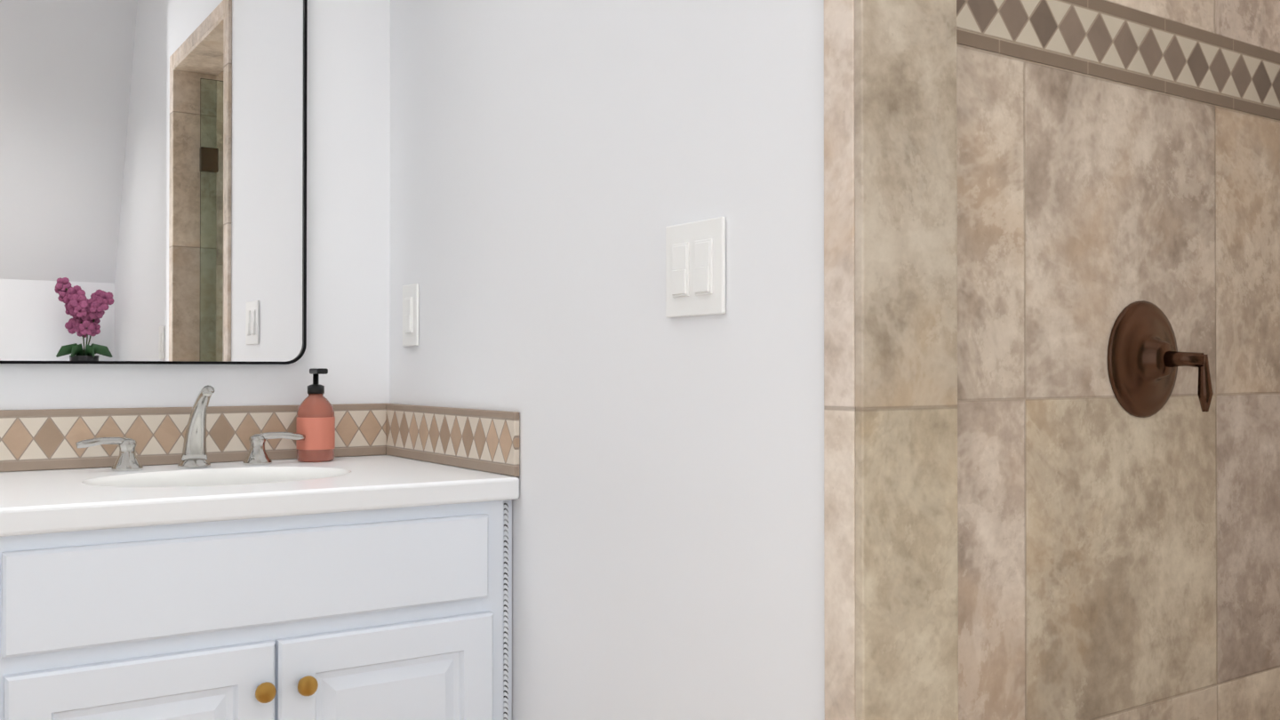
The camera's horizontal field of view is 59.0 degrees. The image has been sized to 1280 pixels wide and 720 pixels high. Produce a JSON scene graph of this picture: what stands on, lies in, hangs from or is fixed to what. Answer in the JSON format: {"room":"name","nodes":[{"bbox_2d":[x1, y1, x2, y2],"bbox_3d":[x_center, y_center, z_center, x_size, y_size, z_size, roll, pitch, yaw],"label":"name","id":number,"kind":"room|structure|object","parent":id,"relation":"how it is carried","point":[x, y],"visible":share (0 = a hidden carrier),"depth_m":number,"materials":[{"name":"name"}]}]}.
{"room":"bathroom","nodes":[
{"label":"bathroom","id":0,"kind":"room"},
{"bbox_2d":[0,0,390,471],"bbox_3d":[-1.009,-0.327,1.927,1.424,2.580,0.100,0,-1,-34],"label":"wall","id":1,"kind":"structure","parent":0,"point":[348,175],"depth_m":2.15,"materials":[{"name":"paint"}]},
{"bbox_2d":[0,0,307,364],"bbox_3d":[-0.985,-0.478,1.869,0.867,0.968,0.023,0,-1,-34],"label":"mirror","id":2,"kind":"object","parent":1,"relation":"attached to","point":[153,181],"visible":0.98,"depth_m":1.96,"materials":[{"name":"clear mirror"}]},
{"bbox_2d":[389,0,824,719],"bbox_3d":[0.467,-0.335,0.902,0.120,2.580,3.249,0,-1,-34],"label":"wall","id":3,"kind":"structure","parent":0,"point":[556,167],"depth_m":1.50,"materials":[{"name":"paint"}]},
{"bbox_2d":[402,283,419,346],"bbox_3d":[-0.431,-0.084,2.115,0.011,0.115,0.070,0,-1,-34],"label":"light switch","id":4,"kind":"object","parent":3,"relation":"attached to","point":[411,306],"visible":1,"depth_m":2.10,"materials":[{"name":"white plastic"}]},
{"bbox_2d":[665,216,725,317],"bbox_3d":[0.065,-0.111,1.378,0.011,0.115,0.116,0,-1,-34],"label":"double light switch","id":5,"kind":"object","parent":3,"relation":"attached to","point":[695,268],"visible":1,"depth_m":1.37,"materials":[{"name":"white plastic"}]},
{"bbox_2d":[824,0,958,719],"bbox_3d":[0.469,-0.051,0.898,0.142,2.012,0.783,0,-1,-34],"label":"tiled wall edge","id":6,"kind":"structure","parent":3,"relation":"attached to","point":[891,604],"depth_m":1.17,"materials":[{"name":"tile"}]},
{"bbox_2d":[956,0,1279,719],"bbox_3d":[0.653,-0.329,1.668,1.045,2.580,0.102,0,-1,-34],"label":"wall","id":7,"kind":"structure","parent":0,"point":[1116,560],"depth_m":1.62,"materials":[{"name":"tile"}]},
{"bbox_2d":[1107,300,1213,417],"bbox_3d":[0.764,-0.001,1.625,0.172,0.172,0.092,0,-1,-34],"label":"shower valve","id":8,"kind":"object","parent":7,"relation":"attached to","point":[1146,358],"visible":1,"depth_m":1.63,"materials":[{"name":"brown metal"}]},
{"bbox_3d":[-0.156,0.982,0.533,1.294,0.060,3.349,0,-1,-34],"label":"floor","id":9,"kind":"structure","parent":0,"visible":0},
{"bbox_2d":[0,455,519,719],"bbox_3d":[-0.829,0.571,1.635,1.200,0.780,0.570,0,-1,-34],"label":"bathroom vanity","id":10,"kind":"object","parent":9,"relation":"on","point":[369,588],"visible":1,"depth_m":1.56,"materials":[{"name":"white paint"}]},
{"bbox_2d":[75,385,305,471],"bbox_3d":[-0.741,0.112,1.904,0.370,0.140,0.126,0,-1,-34],"label":"faucet","id":11,"kind":"object","parent":10,"relation":"on","point":[194,452],"visible":1,"depth_m":1.91,"materials":[{"name":"silver metal"}]},
{"bbox_2d":[0,403,519,476],"bbox_3d":[-0.837,0.130,1.650,1.202,0.100,0.544,0,-1,-34],"label":"backsplash","id":12,"kind":"structure","parent":10,"relation":"on","point":[475,439],"depth_m":1.96,"materials":[{"name":"beige tile"}]},
{"bbox_2d":[296,368,335,462],"bbox_3d":[-0.588,0.099,2.054,0.067,0.168,0.074,0,-1,-34],"label":"soap dispenser","id":13,"kind":"object","parent":10,"relation":"on","point":[316,421],"visible":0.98,"depth_m":2.03,"materials":[{"name":"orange plastic"}]}
]}

